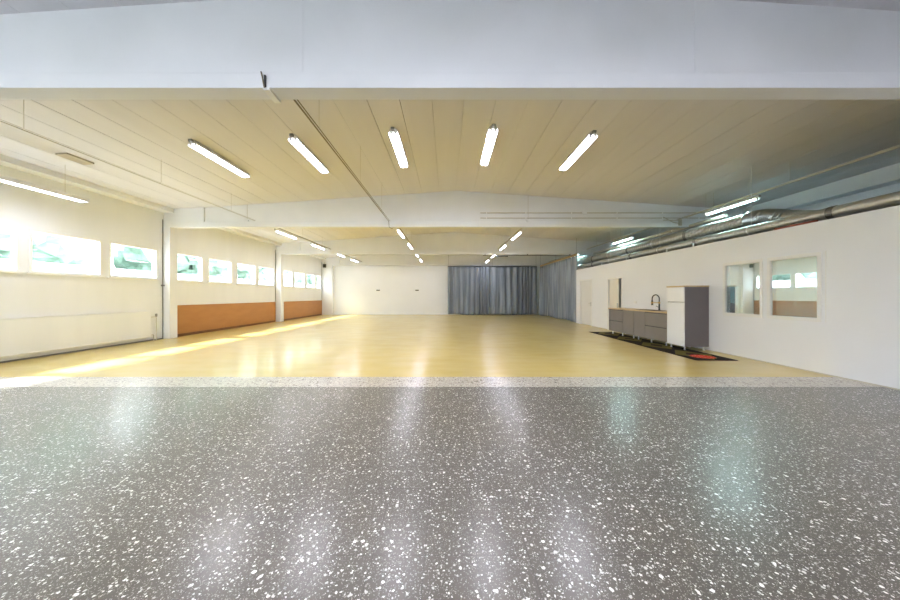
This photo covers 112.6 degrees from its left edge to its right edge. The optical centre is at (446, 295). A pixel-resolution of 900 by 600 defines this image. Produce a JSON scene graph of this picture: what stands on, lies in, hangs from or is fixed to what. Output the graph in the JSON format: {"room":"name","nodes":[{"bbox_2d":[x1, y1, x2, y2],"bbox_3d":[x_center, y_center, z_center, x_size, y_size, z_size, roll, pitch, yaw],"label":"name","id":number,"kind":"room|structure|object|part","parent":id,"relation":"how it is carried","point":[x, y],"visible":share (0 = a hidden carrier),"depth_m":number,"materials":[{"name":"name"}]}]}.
{"room":"community hall","nodes":[
{"label":"community hall","id":0,"kind":"room"},
{"bbox_2d":[0,165,321,361],"bbox_3d":[-9.390,-0.728,8.300,0.180,4.257,28.600,0,0,0],"label":"wall","id":1,"kind":"structure","parent":0,"point":[107,219],"depth_m":8.24,"materials":[{"name":"white paint"}]},
{"bbox_2d":[0,224,23,272],"bbox_3d":[-9.325,-0.998,5.830,0.150,1.005,1.480,0,0,0],"label":"window","id":2,"kind":"structure","parent":1,"relation":"in","point":[15,230],"depth_m":6.47,"materials":[{"name":"white paint"}]},
{"bbox_3d":[-9.285,-0.512,5.830,0.070,0.034,1.480,0,0,0],"label":"sill","id":3,"kind":"part","parent":2,"relation":"part of","materials":[{"name":"white paint"}]},
{"bbox_2d":[26,229,105,277],"bbox_3d":[-9.325,-0.998,7.380,0.150,1.005,1.500,0,0,0],"label":"window","id":4,"kind":"structure","parent":1,"relation":"in","point":[98,242],"depth_m":7.33,"materials":[{"name":"white paint"}]},
{"bbox_3d":[-9.285,-0.512,7.380,0.070,0.034,1.500,0,0,0],"label":"sill","id":5,"kind":"part","parent":4,"relation":"part of","materials":[{"name":"white paint"}]},
{"bbox_2d":[0,311,157,357],"bbox_3d":[-9.252,0.932,6.685,0.095,0.935,5.770,0,0,0],"label":"radiator","id":6,"kind":"object","parent":1,"relation":"attached to","point":[20,335],"visible":0.98,"depth_m":7.30,"materials":[{"name":"white metal"}]},
{"bbox_2d":[0,311,149,318],"bbox_3d":[-9.242,0.472,6.575,0.065,0.015,5.550,0,0,0],"label":"grille","id":7,"kind":"object","parent":6,"relation":"attached to","point":[139,312],"depth_m":7.56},
{"bbox_3d":[-9.242,1.265,6.575,0.075,0.030,5.550,0,0,0],"label":"rail","id":8,"kind":"part","parent":6,"relation":"part of","materials":[{"name":"white metal"}]},
{"bbox_2d":[0,338,161,362],"bbox_3d":[-9.290,1.383,6.740,0.020,0.035,6.080,0,0,0],"label":"baseboard","id":9,"kind":"structure","parent":1,"relation":"attached to","point":[157,338],"depth_m":7.41,"materials":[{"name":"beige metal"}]},
{"bbox_2d":[107,242,160,280],"bbox_3d":[-9.325,-0.998,8.945,0.150,1.005,1.490,0,0,0],"label":"window","id":10,"kind":"structure","parent":1,"relation":"in","point":[155,251],"depth_m":9.07,"materials":[{"name":"white paint"}]},
{"bbox_3d":[-9.285,-0.512,8.945,0.070,0.034,1.490,0,0,0],"label":"sill","id":11,"kind":"part","parent":10,"relation":"part of","materials":[{"name":"white paint"}]},
{"bbox_2d":[162,219,162,338],"bbox_3d":[-9.293,-0.550,9.808,0.015,3.900,0.020,0,0,0],"label":"trim","id":12,"kind":"structure","parent":1,"relation":"attached to","point":[162,219],"depth_m":9.80,"materials":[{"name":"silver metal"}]},
{"bbox_2d":[0,154,325,258],"bbox_3d":[-9.140,-2.794,8.300,0.320,0.128,28.600,0,0,0],"label":"trim","id":13,"kind":"structure","parent":1,"relation":"attached to","point":[7,161],"depth_m":7.69,"materials":[{"name":"paint"}]},
{"bbox_2d":[177,252,204,282],"bbox_3d":[-9.325,-0.998,10.775,0.150,1.005,1.410,0,0,0],"label":"window","id":14,"kind":"structure","parent":1,"relation":"in","point":[199,257],"depth_m":11.35,"materials":[{"name":"white paint"}]},
{"bbox_2d":[207,257,233,284],"bbox_3d":[-9.325,-0.998,12.330,0.150,1.005,1.400,0,0,0],"label":"window","id":15,"kind":"structure","parent":1,"relation":"in","point":[230,262],"depth_m":12.58,"materials":[{"name":"white paint"}]},
{"bbox_2d":[177,302,275,336],"bbox_3d":[-9.274,0.860,13.210,0.049,1.080,5.980,0,0,0],"label":"wall panel","id":16,"kind":"object","parent":1,"relation":"attached to","point":[202,318],"visible":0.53,"depth_m":12.30,"materials":[{"name":"brown wood"}]},
{"bbox_3d":[-9.274,0.860,13.210,0.049,1.080,5.980,0,0,0],"label":"frame","id":17,"kind":"part","parent":16,"relation":"part of","materials":[{"name":"brown wood"}]},
{"bbox_2d":[236,262,257,285],"bbox_3d":[-9.325,-0.998,13.925,0.150,1.005,1.450,0,0,0],"label":"window","id":18,"kind":"structure","parent":1,"relation":"in","point":[254,266],"depth_m":14.31,"materials":[{"name":"white paint"}]},
{"bbox_2d":[258,266,274,286],"bbox_3d":[-9.325,-0.998,15.455,0.150,1.005,1.450,0,0,0],"label":"window","id":19,"kind":"structure","parent":1,"relation":"in","point":[272,285],"depth_m":15.71,"materials":[{"name":"white paint"}]},
{"bbox_2d":[275,250,275,301],"bbox_3d":[-9.293,-0.550,16.248,0.015,3.900,0.020,0,0,0],"label":"trim","id":20,"kind":"structure","parent":1,"relation":"attached to","point":[275,250],"depth_m":16.24,"materials":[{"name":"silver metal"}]},
{"bbox_2d":[284,270,293,287],"bbox_3d":[-9.325,-0.998,17.385,0.150,1.005,1.430,0,0,0],"label":"window","id":21,"kind":"structure","parent":1,"relation":"in","point":[291,272],"depth_m":18.00,"materials":[{"name":"white paint"}]},
{"bbox_2d":[294,271,304,287],"bbox_3d":[-9.325,-0.998,18.950,0.150,1.005,1.500,0,0,0],"label":"window","id":22,"kind":"structure","parent":1,"relation":"in","point":[294,271],"depth_m":19.34,"materials":[{"name":"white paint"}]},
{"bbox_2d":[284,300,321,320],"bbox_3d":[-9.274,0.860,19.440,0.049,1.080,5.520,0,0,0],"label":"wall panel","id":23,"kind":"object","parent":1,"relation":"attached to","point":[292,309],"visible":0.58,"depth_m":19.10,"materials":[{"name":"brown wood"}]},
{"bbox_3d":[-9.274,0.860,19.440,0.049,1.080,5.520,0,0,0],"label":"frame","id":24,"kind":"part","parent":23,"relation":"part of","materials":[{"name":"brown wood"}]},
{"bbox_2d":[306,273,315,288],"bbox_3d":[-9.325,-0.998,20.500,0.150,1.005,1.400,0,0,0],"label":"window","id":25,"kind":"structure","parent":1,"relation":"in","point":[306,273],"depth_m":20.72,"materials":[{"name":"white paint"}]},
{"bbox_2d":[316,275,320,288],"bbox_3d":[-9.325,-0.998,21.725,0.150,1.005,0.850,0,0,0],"label":"window","id":26,"kind":"structure","parent":1,"relation":"in","point":[316,275],"depth_m":22.05,"materials":[{"name":"white paint"}]},
{"bbox_2d":[334,266,539,314],"bbox_3d":[0.350,-1.075,22.700,19.660,4.950,0.200,0,0,0],"label":"wall","id":27,"kind":"structure","parent":0,"point":[355,287],"depth_m":22.60,"materials":[{"name":"white paint"}]},
{"bbox_2d":[0,315,899,599],"bbox_3d":[0.350,1.450,8.450,19.900,0.100,28.900,0,0,0],"label":"floor","id":28,"kind":"structure","parent":0,"point":[107,493],"depth_m":2.42,"materials":[{"name":"grey stone"}]},
{"bbox_2d":[163,227,176,338],"bbox_3d":[-9.185,-0.435,9.960,0.230,3.670,0.280,0,0,0],"label":"pillar","id":29,"kind":"structure","parent":28,"relation":"on","point":[169,233],"depth_m":9.82,"materials":[{"name":"paint"}]},
{"bbox_2d":[276,254,283,321],"bbox_3d":[-9.150,-0.435,16.400,0.300,3.670,0.280,0,0,0],"label":"pillar","id":30,"kind":"structure","parent":28,"relation":"on","point":[279,257],"depth_m":16.26,"materials":[{"name":"paint"}]},
{"bbox_2d":[322,265,333,314],"bbox_3d":[-8.900,-0.435,22.430,0.800,3.670,0.340,0,0,0],"label":"pillar","id":31,"kind":"structure","parent":28,"relation":"on","point":[328,272],"depth_m":22.26,"materials":[{"name":"paint"}]},
{"bbox_2d":[609,309,648,338],"bbox_3d":[6.386,0.943,10.500,0.639,0.915,1.476,0,0,0],"label":"base cabinet","id":32,"kind":"object","parent":28,"relation":"on","point":[622,321],"visible":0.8,"depth_m":10.43,"materials":[{"name":"grey laminate"}]},
{"bbox_3d":[6.080,0.683,10.795,0.019,0.390,0.882,0,0,0],"label":"drawer","id":33,"kind":"part","parent":32,"relation":"part of","materials":[{"name":"grey laminate"}]},
{"bbox_3d":[6.080,1.083,10.795,0.019,0.390,0.882,0,0,0],"label":"drawer","id":34,"kind":"part","parent":32,"relation":"part of","materials":[{"name":"grey laminate"}]},
{"bbox_3d":[6.080,0.883,10.055,0.019,0.790,0.582,0,0,0],"label":"door","id":35,"kind":"part","parent":32,"relation":"part of","materials":[{"name":"grey laminate"}]},
{"bbox_2d":[634,311,666,345],"bbox_3d":[6.386,0.943,9.020,0.639,0.915,1.456,0,0,0],"label":"base cabinet","id":36,"kind":"object","parent":28,"relation":"on","point":[651,325],"visible":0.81,"depth_m":8.90,"materials":[{"name":"grey laminate"}]},
{"bbox_2d":[608,308,666,312],"bbox_3d":[6.378,0.463,9.775,0.655,0.040,2.970,0,0,0],"label":"countertop","id":37,"kind":"structure","parent":36,"relation":"on","point":[629,309],"depth_m":9.68,"materials":[{"name":"brown wood"}]},
{"bbox_2d":[651,294,659,309],"bbox_3d":[6.471,0.195,9.341,0.286,0.495,0.149,0,0,0],"label":"tap","id":38,"kind":"object","parent":37,"relation":"on","point":[652,302],"visible":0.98,"depth_m":9.29,"materials":[{"name":"black metal"}]},
{"bbox_3d":[6.080,0.883,9.475,0.019,0.790,0.542,0,0,0],"label":"door","id":39,"kind":"part","parent":36,"relation":"part of","materials":[{"name":"grey laminate"}]},
{"bbox_3d":[6.080,0.683,8.745,0.019,0.390,0.902,0,0,0],"label":"drawer","id":40,"kind":"part","parent":36,"relation":"part of","materials":[{"name":"grey laminate"}]},
{"bbox_3d":[6.080,1.083,8.745,0.019,0.390,0.902,0,0,0],"label":"drawer","id":41,"kind":"part","parent":36,"relation":"part of","materials":[{"name":"grey laminate"}]},
{"bbox_2d":[591,332,737,360],"bbox_3d":[5.912,1.393,9.053,0.912,0.012,5.193,0,0,1],"label":"rug","id":42,"kind":"object","parent":28,"relation":"on","point":[679,351],"visible":0.99,"depth_m":7.95,"materials":[{"name":"black fabric"}]},
{"bbox_2d":[666,286,708,349],"bbox_3d":[6.381,0.566,7.978,0.647,1.668,0.615,0,0,0],"label":"tall cabinet","id":43,"kind":"object","parent":28,"relation":"on","point":[687,306],"visible":1,"depth_m":7.68,"materials":[{"name":"grey laminate"}]},
{"bbox_3d":[6.080,-0.038,7.980,0.019,0.380,0.594,0,0,0],"label":"door","id":44,"kind":"part","parent":43,"relation":"part of","materials":[{"name":"white laminate"}]},
{"bbox_3d":[6.080,0.732,7.980,0.019,1.133,0.594,0,0,0],"label":"door","id":45,"kind":"part","parent":43,"relation":"part of","materials":[{"name":"white laminate"}]},
{"bbox_2d":[0,0,899,257],"bbox_3d":[0.311,-3.267,8.300,20.177,0.925,29.200,0,0,0],"label":"ceiling","id":46,"kind":"structure","parent":0,"point":[663,152],"depth_m":6.31,"materials":[{"name":"beige wood"}]},
{"bbox_2d":[0,175,89,202],"bbox_3d":[-8.440,-2.532,6.160,0.196,0.724,1.720,0,0,0],"label":"tube light","id":47,"kind":"object","parent":46,"relation":"hanging from","point":[4,179],"visible":1,"depth_m":6.21,"materials":[{"name":"grey plastic"}]},
{"bbox_2d":[55,153,93,164],"bbox_3d":[-7.899,-2.914,6.380,0.241,0.050,0.480,0,0,0],"label":"ceiling plate","id":48,"kind":"object","parent":46,"relation":"attached to","point":[69,156],"visible":1,"depth_m":6.33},
{"bbox_2d":[0,100,254,220],"bbox_3d":[-6.338,-2.757,6.665,0.033,0.554,6.490,0,0,0],"label":"track","id":49,"kind":"object","parent":46,"relation":"hanging from","point":[23,100],"visible":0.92,"depth_m":5.34,"materials":[{"name":"beige metal"}]},
{"bbox_2d":[188,139,250,177],"bbox_3d":[-5.093,-3.061,6.800,0.196,0.117,1.720,0,0,0],"label":"tube light","id":50,"kind":"object","parent":46,"relation":"attached to","point":[195,145],"visible":1,"depth_m":6.61,"materials":[{"name":"white plastic"}]},
{"bbox_2d":[277,228,330,249],"bbox_3d":[-6.336,-2.782,13.180,0.063,0.504,6.340,0,0,0],"label":"track","id":51,"kind":"object","parent":46,"relation":"hanging from","point":[277,228],"visible":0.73,"depth_m":13.18,"materials":[{"name":"grey metal"}]},
{"bbox_2d":[274,229,296,238],"bbox_3d":[-6.350,-2.452,11.834,0.090,0.154,1.553,0,0,0],"label":"tube light","id":52,"kind":"object","parent":51,"relation":"hanging from","point":[275,230],"visible":1,"depth_m":11.72,"materials":[{"name":"white plastic"}]},
{"bbox_2d":[310,243,324,249],"bbox_3d":[-6.350,-2.452,14.733,0.090,0.154,1.553,0,0,0],"label":"tube light","id":53,"kind":"object","parent":51,"relation":"hanging from","point":[312,244],"visible":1,"depth_m":14.71,"materials":[{"name":"grey plastic"}]},
{"bbox_2d":[288,133,328,173],"bbox_3d":[-3.113,-3.194,6.850,0.196,0.117,1.720,0,0,0],"label":"tube light","id":54,"kind":"object","parent":46,"relation":"attached to","point":[292,139],"visible":1,"depth_m":6.63,"materials":[{"name":"grey plastic"}]},
{"bbox_2d":[294,100,389,220],"bbox_3d":[-1.906,-2.896,6.665,0.046,0.871,6.490,0,0,0],"label":"track","id":55,"kind":"object","parent":46,"relation":"hanging from","point":[295,101],"visible":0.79,"depth_m":5.21,"materials":[{"name":"brown"}]},
{"bbox_2d":[389,127,408,168],"bbox_3d":[-1.083,-3.330,6.860,0.196,0.117,1.720,0,0,0],"label":"tube light","id":56,"kind":"object","parent":46,"relation":"attached to","point":[393,133],"visible":1,"depth_m":6.67,"materials":[{"name":"grey plastic"}]},
{"bbox_2d":[399,228,413,248],"bbox_3d":[-1.786,-2.935,13.180,0.063,0.809,6.340,0,0,0],"label":"track","id":57,"kind":"object","parent":46,"relation":"hanging from","point":[399,228],"visible":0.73,"depth_m":13.04,"materials":[{"name":"grey metal"}]},
{"bbox_2d":[396,228,404,237],"bbox_3d":[-1.800,-2.452,11.684,0.090,0.154,1.553,0,0,0],"label":"tube light","id":58,"kind":"object","parent":57,"relation":"hanging from","point":[397,229],"visible":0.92,"depth_m":11.46,"materials":[{"name":"grey plastic"}]},
{"bbox_2d":[322,255,563,265],"bbox_3d":[0.350,-2.875,22.400,19.300,1.210,0.200,0,0,0],"label":"roof beam","id":59,"kind":"structure","parent":46,"relation":"attached to","point":[367,260],"depth_m":22.36,"materials":[{"name":"paint"}]},
{"bbox_2d":[0,0,899,99],"bbox_3d":[0.350,-2.875,3.370,19.300,1.210,0.200,0,0,0],"label":"roof beam","id":60,"kind":"structure","parent":46,"relation":"attached to","point":[210,49],"depth_m":3.33,"materials":[{"name":"paint"}]},
{"bbox_2d":[260,71,280,102],"bbox_3d":[-1.976,-2.336,3.366,0.093,0.192,0.247,0,0,0],"label":"bracket","id":61,"kind":"object","parent":60,"relation":"attached to","point":[269,92],"visible":1,"depth_m":3.30,"materials":[{"name":"black plastic"}]},
{"bbox_2d":[276,232,624,254],"bbox_3d":[0.350,-2.875,16.400,19.300,1.210,0.200,0,0,0],"label":"roof beam","id":62,"kind":"structure","parent":46,"relation":"attached to","point":[450,243],"depth_m":16.36,"materials":[{"name":"paint"}]},
{"bbox_2d":[483,254,571,256],"bbox_3d":[4.350,-2.205,16.255,4.800,0.150,0.070,0,0,0],"label":"track","id":63,"kind":"object","parent":62,"relation":"attached to","point":[527,254],"visible":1,"depth_m":16.24,"materials":[{"name":"silver metal"}]},
{"bbox_2d":[164,191,740,227],"bbox_3d":[0.350,-2.875,9.960,19.300,1.210,0.200,0,0,0],"label":"roof beam","id":64,"kind":"structure","parent":46,"relation":"attached to","point":[448,209],"depth_m":9.92,"materials":[{"name":"paint"}]},
{"bbox_2d":[480,211,704,214],"bbox_3d":[4.800,-2.740,9.890,7.400,0.120,0.060,0,0,0],"label":"conduit","id":65,"kind":"object","parent":64,"relation":"attached to","point":[582,212],"visible":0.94,"depth_m":9.88,"materials":[{"name":"grey metal"}]},
{"bbox_2d":[663,217,681,225],"bbox_3d":[7.397,-2.456,9.845,0.607,0.292,0.030,0,0,0],"label":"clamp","id":66,"kind":"object","parent":64,"relation":"attached to","point":[679,223],"visible":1,"depth_m":9.83,"materials":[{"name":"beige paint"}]},
{"bbox_2d":[480,124,497,165],"bbox_3d":[0.933,-3.380,6.840,0.196,0.117,1.720,0,0,0],"label":"tube light","id":67,"kind":"object","parent":46,"relation":"attached to","point":[493,130],"visible":1,"depth_m":6.64,"materials":[{"name":"grey plastic"}]},
{"bbox_2d":[448,255,536,314],"bbox_3d":[3.335,-1.034,22.106,6.571,4.868,0.361,0,0,0],"label":"curtain","id":68,"kind":"object","parent":46,"relation":"hanging from","point":[472,290],"visible":1,"depth_m":22.10,"materials":[{"name":"grey fabric"}]},
{"bbox_3d":[3.335,-2.175,22.100,6.570,0.050,0.040,0,0,0],"label":"rail","id":69,"kind":"part","parent":68,"relation":"part of","materials":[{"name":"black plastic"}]},
{"bbox_2d":[498,228,521,249],"bbox_3d":[2.814,-2.921,13.180,0.063,0.782,6.340,0,0,0],"label":"track","id":70,"kind":"object","parent":46,"relation":"hanging from","point":[520,228],"visible":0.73,"depth_m":13.17,"materials":[{"name":"grey metal"}]},
{"bbox_2d":[512,230,521,239],"bbox_3d":[2.800,-2.452,12.084,0.090,0.154,1.553,0,0,0],"label":"tube light","id":71,"kind":"object","parent":70,"relation":"hanging from","point":[520,231],"visible":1,"depth_m":11.85,"materials":[{"name":"grey plastic"}]},
{"bbox_2d":[539,253,577,322],"bbox_3d":[6.827,-0.822,18.830,0.241,4.443,6.221,0,0,0],"label":"curtain","id":72,"kind":"object","parent":46,"relation":"hanging from","point":[557,282],"visible":1,"depth_m":18.17,"materials":[{"name":"grey fabric"}]},
{"bbox_3d":[6.820,-2.180,18.830,0.040,0.120,6.220,0,0,0],"label":"rail","id":73,"kind":"part","parent":72,"relation":"part of","materials":[{"name":"yellow wood"}]},
{"bbox_2d":[558,130,597,170],"bbox_3d":[2.933,-3.246,6.820,0.196,0.117,1.720,0,0,0],"label":"tube light","id":74,"kind":"object","parent":46,"relation":"attached to","point":[592,135],"visible":1,"depth_m":6.61,"materials":[{"name":"grey plastic"}]},
{"bbox_2d":[586,228,650,249],"bbox_3d":[7.634,-2.760,13.180,0.063,0.460,6.340,0,0,0],"label":"track","id":75,"kind":"object","parent":46,"relation":"hanging from","point":[620,228],"visible":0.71,"depth_m":13.18,"materials":[{"name":"grey metal"}]},
{"bbox_2d":[612,236,633,244],"bbox_3d":[7.700,-2.680,13.143,0.090,0.609,1.553,0,0,0],"label":"tube light","id":76,"kind":"object","parent":46,"relation":"hanging from","point":[631,237],"visible":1,"depth_m":13.11,"materials":[{"name":"grey plastic"}]},
{"bbox_2d":[577,214,727,258],"bbox_3d":[8.000,-2.600,15.500,0.126,0.727,13.800,0,0,0],"label":"ventilation duct","id":77,"kind":"object","parent":46,"relation":"hanging from","point":[723,216],"visible":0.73,"depth_m":11.08,"materials":[{"name":"silver metal"}]},
{"bbox_2d":[561,209,814,265],"bbox_3d":[7.638,-2.159,12.796,0.754,1.664,19.213,0,0,-1],"label":"ventilation duct","id":78,"kind":"object","parent":46,"relation":"hanging from","point":[763,215],"visible":0.41,"depth_m":8.64,"materials":[{"name":"metal"}]},
{"bbox_2d":[705,193,760,215],"bbox_3d":[7.700,-2.680,8.143,0.090,0.609,1.553,0,0,0],"label":"tube light","id":79,"kind":"object","parent":46,"relation":"hanging from","point":[757,197],"visible":1,"depth_m":8.09,"materials":[{"name":"white plastic"}]},
{"bbox_2d":[577,166,899,269],"bbox_3d":[7.100,-2.216,13.200,0.246,1.617,18.400,0,0,0],"label":"ventilation duct","id":80,"kind":"object","parent":46,"relation":"hanging from","point":[891,199],"visible":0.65,"depth_m":6.41,"materials":[{"name":"metal"}]},
{"bbox_2d":[677,145,899,219],"bbox_3d":[7.634,-2.745,6.665,0.063,0.490,6.490,0,0,0],"label":"track","id":81,"kind":"object","parent":46,"relation":"hanging from","point":[897,146],"visible":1,"depth_m":6.34,"materials":[{"name":"grey metal"}]},
{"bbox_2d":[619,279,620,307],"bbox_3d":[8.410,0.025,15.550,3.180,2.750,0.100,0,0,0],"label":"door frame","id":82,"kind":"structure","parent":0,"point":[619,279],"depth_m":15.50,"materials":[{"name":"white paint"}]},
{"bbox_2d":[576,205,899,388],"bbox_3d":[6.770,0.025,4.800,0.100,2.750,21.600,0,0,0],"label":"wall","id":83,"kind":"structure","parent":0,"point":[859,338],"depth_m":5.50,"materials":[{"name":"white paint"}]},
{"bbox_2d":[580,279,591,325],"bbox_3d":[6.726,0.295,14.510,0.105,2.210,1.260,0,0,0],"label":"door","id":84,"kind":"structure","parent":83,"relation":"in","point":[585,286],"depth_m":14.49,"materials":[{"name":"white paint"}]},
{"bbox_2d":[607,277,621,329],"bbox_3d":[6.745,0.330,12.020,0.079,2.140,1.040,0,0,0],"label":"door","id":85,"kind":"structure","parent":83,"relation":"in","point":[612,285],"depth_m":12.23,"materials":[{"name":"beige paint"}]},
{"bbox_2d":[723,259,762,317],"bbox_3d":[6.763,-0.163,6.840,0.114,1.265,0.920,0,0,0],"label":"window","id":86,"kind":"structure","parent":83,"relation":"in","point":[744,279],"depth_m":6.79,"materials":[{"name":"glass"}]},
{"bbox_2d":[767,252,821,321],"bbox_3d":[6.763,-0.163,5.835,0.114,1.265,0.910,0,0,0],"label":"window","id":87,"kind":"structure","parent":83,"relation":"in","point":[796,280],"depth_m":5.78,"materials":[{"name":"glass"}]},
{"bbox_2d":[774,220,817,229],"bbox_3d":[6.780,-1.373,5.850,0.060,0.045,0.700,0,0,0],"label":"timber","id":88,"kind":"object","parent":83,"relation":"on","point":[813,220],"visible":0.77,"depth_m":5.79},
{"bbox_2d":[694,347,899,389],"bbox_3d":[6.717,1.391,2.750,0.006,0.018,17.500,0,0,0],"label":"baseboard","id":89,"kind":"structure","parent":83,"relation":"attached to","point":[694,347],"depth_m":5.50,"materials":[{"name":"beige paint"}]},
{"bbox_2d":[825,251,825,321],"bbox_3d":[6.718,-0.165,5.322,0.005,1.270,0.015,0,0,0],"label":"trim","id":90,"kind":"structure","parent":83,"relation":"attached to","point":[825,251],"depth_m":5.32,"materials":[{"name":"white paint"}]},
{"bbox_2d":[793,183,899,209],"bbox_3d":[10.090,-0.750,8.300,0.180,4.300,28.600,0,0,0],"label":"wall","id":91,"kind":"structure","parent":0,"point":[895,187],"depth_m":7.35,"materials":[{"name":"white paint"}]},
{"bbox_2d":[577,163,899,259],"bbox_3d":[9.840,-2.676,8.300,0.320,0.352,28.600,0,0,0],"label":"trim","id":92,"kind":"structure","parent":91,"relation":"attached to","point":[889,175],"depth_m":7.47,"materials":[{"name":"paint"}]},
{"bbox_3d":[-15.000,1.575,15.000,150.000,0.150,150.000,0,0,0],"label":"ground","id":93,"kind":"structure","parent":0,"visible":0},
{"bbox_2d":[0,227,117,265],"bbox_3d":[-21.952,-3.506,14.731,8.364,10.030,7.911,0,0,0],"label":"tree","id":94,"kind":"object","parent":93,"relation":"on","point":[48,248],"visible":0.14,"depth_m":14.26,"materials":[{"name":"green plant"}]},
{"bbox_2d":[0,259,317,287],"bbox_3d":[-17.100,0.040,20.000,0.300,2.920,80.000,0,0,0],"label":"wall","id":95,"kind":"structure","parent":93,"relation":"on","point":[4,263],"depth_m":15.29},
{"bbox_2d":[113,246,239,277],"bbox_3d":[-21.768,-3.529,25.464,8.462,10.074,8.188,0,0,-38],"label":"tree","id":96,"kind":"object","parent":93,"relation":"on","point":[132,258],"visible":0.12,"depth_m":21.91,"materials":[{"name":"green plant"}]},
{"bbox_2d":[237,264,288,282],"bbox_3d":[-22.137,-3.178,35.832,7.194,9.374,6.626,0,0,0],"label":"tree","id":97,"kind":"object","parent":93,"relation":"on","point":[244,271],"visible":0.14,"depth_m":33.41,"materials":[{"name":"green plant"}]},
{"bbox_2d":[295,273,317,284],"bbox_3d":[-22.142,-3.624,46.114,7.174,10.265,8.467,0,0,-40],"label":"tree","id":98,"kind":"object","parent":93,"relation":"on","point":[298,276],"visible":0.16,"depth_m":43.70,"materials":[{"name":"green plant"}]}
]}

